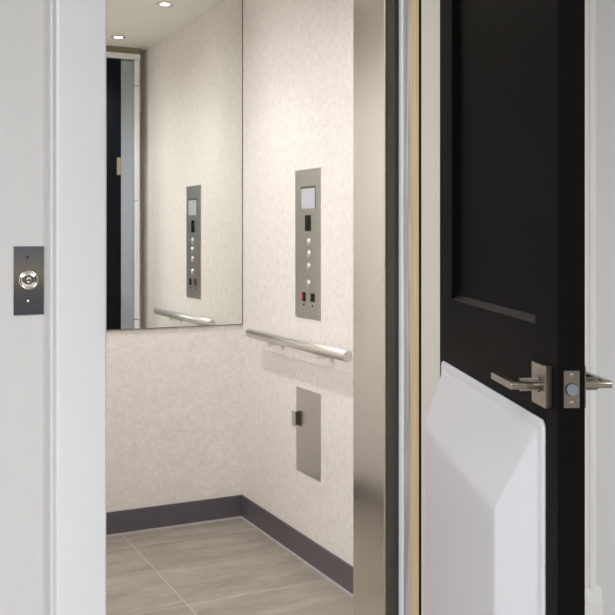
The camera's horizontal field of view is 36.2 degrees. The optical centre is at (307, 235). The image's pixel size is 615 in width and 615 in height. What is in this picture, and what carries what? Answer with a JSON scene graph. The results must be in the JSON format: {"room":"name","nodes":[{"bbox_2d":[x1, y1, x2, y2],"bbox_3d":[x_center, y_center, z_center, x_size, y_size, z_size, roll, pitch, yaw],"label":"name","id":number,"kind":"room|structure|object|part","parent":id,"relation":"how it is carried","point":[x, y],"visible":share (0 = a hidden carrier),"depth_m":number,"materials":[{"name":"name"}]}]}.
{"room":"home elevator landing","nodes":[
{"label":"home elevator landing","id":0,"kind":"room"},
{"bbox_2d":[106,325,241,511],"bbox_3d":[-0.761,0.075,3.791,1.122,2.310,0.030,0,0,-26],"label":"wall","id":1,"kind":"structure","parent":0,"point":[174,395],"depth_m":3.88,"materials":[{"name":"beige paint"}]},
{"bbox_2d":[106,516,240,537],"bbox_3d":[-0.751,1.196,3.771,1.038,0.008,0.013,0,0,-26],"label":"trim","id":2,"kind":"structure","parent":1,"relation":"attached to","point":[238,517],"depth_m":3.86,"materials":[{"name":"grey"}]},
{"bbox_2d":[106,495,241,534],"bbox_3d":[-0.752,1.149,3.774,1.062,0.091,0.008,0,0,-26],"label":"baseboard","id":3,"kind":"structure","parent":1,"relation":"attached to","point":[137,519],"depth_m":3.87,"materials":[{"name":"grey plastic"}]},
{"bbox_2d":[106,0,242,330],"bbox_3d":[-0.752,-0.335,3.775,1.060,1.426,0.006,0,0,-26],"label":"wall mirror","id":4,"kind":"object","parent":1,"relation":"attached to","point":[174,68],"visible":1,"depth_m":3.87,"materials":[{"name":"silver mirror"}]},
{"bbox_2d":[106,518,352,614],"bbox_3d":[-0.413,1.215,3.084,1.062,0.030,1.544,0,0,-26],"label":"floor","id":5,"kind":"structure","parent":0,"point":[228,567],"depth_m":3.29,"materials":[{"name":"tile"}]},
{"bbox_2d":[242,0,352,565],"bbox_3d":[0.077,0.075,3.325,0.030,2.310,1.544,0,0,-26],"label":"wall","id":6,"kind":"structure","parent":0,"point":[298,54],"depth_m":3.55,"materials":[{"name":"beige paint"}]},
{"bbox_2d":[241,516,352,597],"bbox_3d":[0.054,1.196,3.323,0.013,0.008,1.529,0,0,-26],"label":"trim","id":7,"kind":"structure","parent":6,"relation":"attached to","point":[242,518],"depth_m":3.47,"materials":[{"name":"grey metal"}]},
{"bbox_2d":[242,495,352,593],"bbox_3d":[0.058,1.149,3.320,0.008,0.091,1.521,0,0,-26],"label":"baseboard","id":8,"kind":"structure","parent":6,"relation":"attached to","point":[320,558],"depth_m":3.48,"materials":[{"name":"grey plastic"}]},
{"bbox_2d":[246,328,351,361],"bbox_3d":[-0.033,0.403,3.425,0.078,0.064,0.824,0,0,-26],"label":"handrail","id":9,"kind":"object","parent":6,"relation":"attached to","point":[320,351],"visible":1,"depth_m":3.32,"materials":[{"name":"metal"}]},
{"bbox_2d":[292,386,320,481],"bbox_3d":[-0.005,0.720,3.436,0.022,0.313,0.201,0,0,-26],"label":"panel","id":10,"kind":"object","parent":6,"relation":"attached to","point":[306,418],"visible":1,"depth_m":3.43,"materials":[{"name":"metal"}]},
{"bbox_2d":[295,167,320,320],"bbox_3d":[-0.002,0.029,3.441,0.009,0.547,0.207,0,0,-26],"label":"control panel","id":11,"kind":"object","parent":6,"relation":"attached to","point":[307,181],"visible":1,"depth_m":3.43,"materials":[{"name":"metal"}]},
{"bbox_2d":[301,292,304,300],"bbox_3d":[-0.017,0.224,3.468,0.006,0.033,0.030,0,0,-26],"label":"rocker switch","id":12,"kind":"object","parent":11,"relation":"attached to","point":[302,293],"depth_m":3.47,"materials":[{"name":"red plastic"}]},
{"bbox_3d":[0.002,-0.141,3.437,0.002,0.082,0.119,0,0,-26],"label":"display frame","id":13,"kind":"part","parent":11,"relation":"part of","materials":[{"name":"grey metal"}]},
{"bbox_2d":[310,293,313,301],"bbox_3d":[0.018,0.224,3.402,0.002,0.031,0.030,0,0,-26],"label":"rocker switch","id":14,"kind":"object","parent":11,"relation":"attached to","point":[311,294],"depth_m":3.40,"materials":[{"name":"black plastic"}]},
{"bbox_2d":[0,0,614,614],"bbox_3d":[-0.164,-0.100,2.146,6.800,2.600,0.215,0,0,-26],"label":"wall","id":15,"kind":"structure","parent":0,"point":[24,24],"depth_m":1.84,"materials":[{"name":"grey paint"}]},
{"bbox_2d":[13,246,43,315],"bbox_3d":[-0.544,0.087,1.835,0.059,0.135,0.009,0,0,-26],"label":"station","id":16,"kind":"object","parent":15,"relation":"attached to","point":[28,261],"visible":1,"depth_m":1.83,"materials":[{"name":"grey metal"}]},
{"bbox_2d":[49,0,105,614],"bbox_3d":[-0.456,0.125,1.871,0.111,2.150,0.020,0,0,-26],"label":"trim","id":17,"kind":"structure","parent":15,"relation":"attached to","point":[77,28],"depth_m":1.86,"materials":[{"name":"grey paint"}]},
{"bbox_2d":[399,0,403,614],"bbox_3d":[0.288,0.170,2.474,0.099,2.060,0.022,0,0,-26],"label":"trim","id":18,"kind":"structure","parent":15,"relation":"attached to","point":[401,2],"depth_m":2.45,"materials":[{"name":"metal"}]},
{"bbox_2d":[404,0,410,614],"bbox_3d":[0.302,0.170,2.448,0.097,2.060,0.038,0,0,-26],"label":"trim","id":19,"kind":"structure","parent":15,"relation":"attached to","point":[407,3],"depth_m":2.43,"materials":[{"name":"white paint"}]},
{"bbox_2d":[411,0,418,614],"bbox_3d":[0.317,0.170,2.414,0.099,2.060,0.036,0,0,-26],"label":"trim","id":20,"kind":"structure","parent":15,"relation":"attached to","point":[414,3],"depth_m":2.39,"materials":[{"name":"brown wood"}]},
{"bbox_2d":[419,0,420,614],"bbox_3d":[0.329,0.170,2.392,0.098,2.060,0.014,0,0,-26],"label":"trim","id":21,"kind":"structure","parent":15,"relation":"attached to","point":[419,0],"depth_m":2.37,"materials":[{"name":"black"}]},
{"bbox_2d":[421,0,439,614],"bbox_3d":[0.354,0.170,2.339,0.100,2.060,0.104,0,0,-26],"label":"trim","id":22,"kind":"structure","parent":15,"relation":"attached to","point":[430,9],"depth_m":2.33,"materials":[{"name":"grey paint"}]},
{"bbox_2d":[425,0,611,614],"bbox_3d":[0.368,0.177,1.827,0.163,2.030,0.832,0,0,-5],"label":"door","id":23,"kind":"structure","parent":15,"relation":"in","point":[505,425],"depth_m":1.65,"materials":[{"name":"black paint"}]},
{"bbox_3d":[0.368,0.117,1.818,0.041,1.650,0.583,0,0,-5],"label":"panel moulding","id":24,"kind":"part","parent":23,"relation":"part of","materials":[{"name":"black wood"}]},
{"bbox_3d":[0.335,0.233,1.516,0.048,0.012,0.112,0,0,-5],"label":"lever","id":25,"kind":"part","parent":23,"relation":"part of","materials":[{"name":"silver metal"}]},
{"bbox_3d":[0.399,0.232,1.422,0.025,0.056,0.001,0,0,-4],"label":"latch plate","id":26,"kind":"part","parent":23,"relation":"part of","materials":[{"name":"silver metal"}]},
{"bbox_3d":[0.449,0.233,1.525,0.050,0.012,0.112,0,0,-5],"label":"lever","id":27,"kind":"part","parent":23,"relation":"part of","materials":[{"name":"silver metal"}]},
{"bbox_2d":[585,0,595,592],"bbox_3d":[0.709,0.100,2.444,0.110,2.200,0.021,0,0,-26],"label":"trim","id":28,"kind":"structure","parent":15,"relation":"attached to","point":[590,5],"depth_m":2.45,"materials":[{"name":"grey paint"}]},
{"bbox_2d":[585,584,602,614],"bbox_3d":[0.714,1.057,2.446,0.140,0.286,0.027,0,0,-26],"label":"trim","id":29,"kind":"structure","parent":15,"relation":"attached to","point":[593,601],"depth_m":2.45,"materials":[{"name":"grey paint"}]},
{"bbox_3d":[-0.124,-1.031,2.447,1.018,0.038,0.100,0,0,-26],"label":"trim","id":30,"kind":"structure","parent":0,"visible":0},
{"bbox_3d":[-0.132,-0.996,2.463,1.018,0.032,0.107,0,0,-26],"label":"trim","id":31,"kind":"structure","parent":30,"relation":"attached to","visible":0},
{"bbox_2d":[353,0,398,614],"bbox_3d":[0.259,0.108,2.594,0.190,2.173,0.222,0,0,-26],"label":"elevator door","id":32,"kind":"structure","parent":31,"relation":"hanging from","point":[375,22],"depth_m":2.54,"materials":[{"name":"metal"}]},
{"bbox_3d":[0.168,0.110,2.572,0.004,2.171,0.170,0,0,-26],"label":"jamb panel","id":33,"kind":"part","parent":32,"relation":"part of","materials":[{"name":"metal"}]}
]}

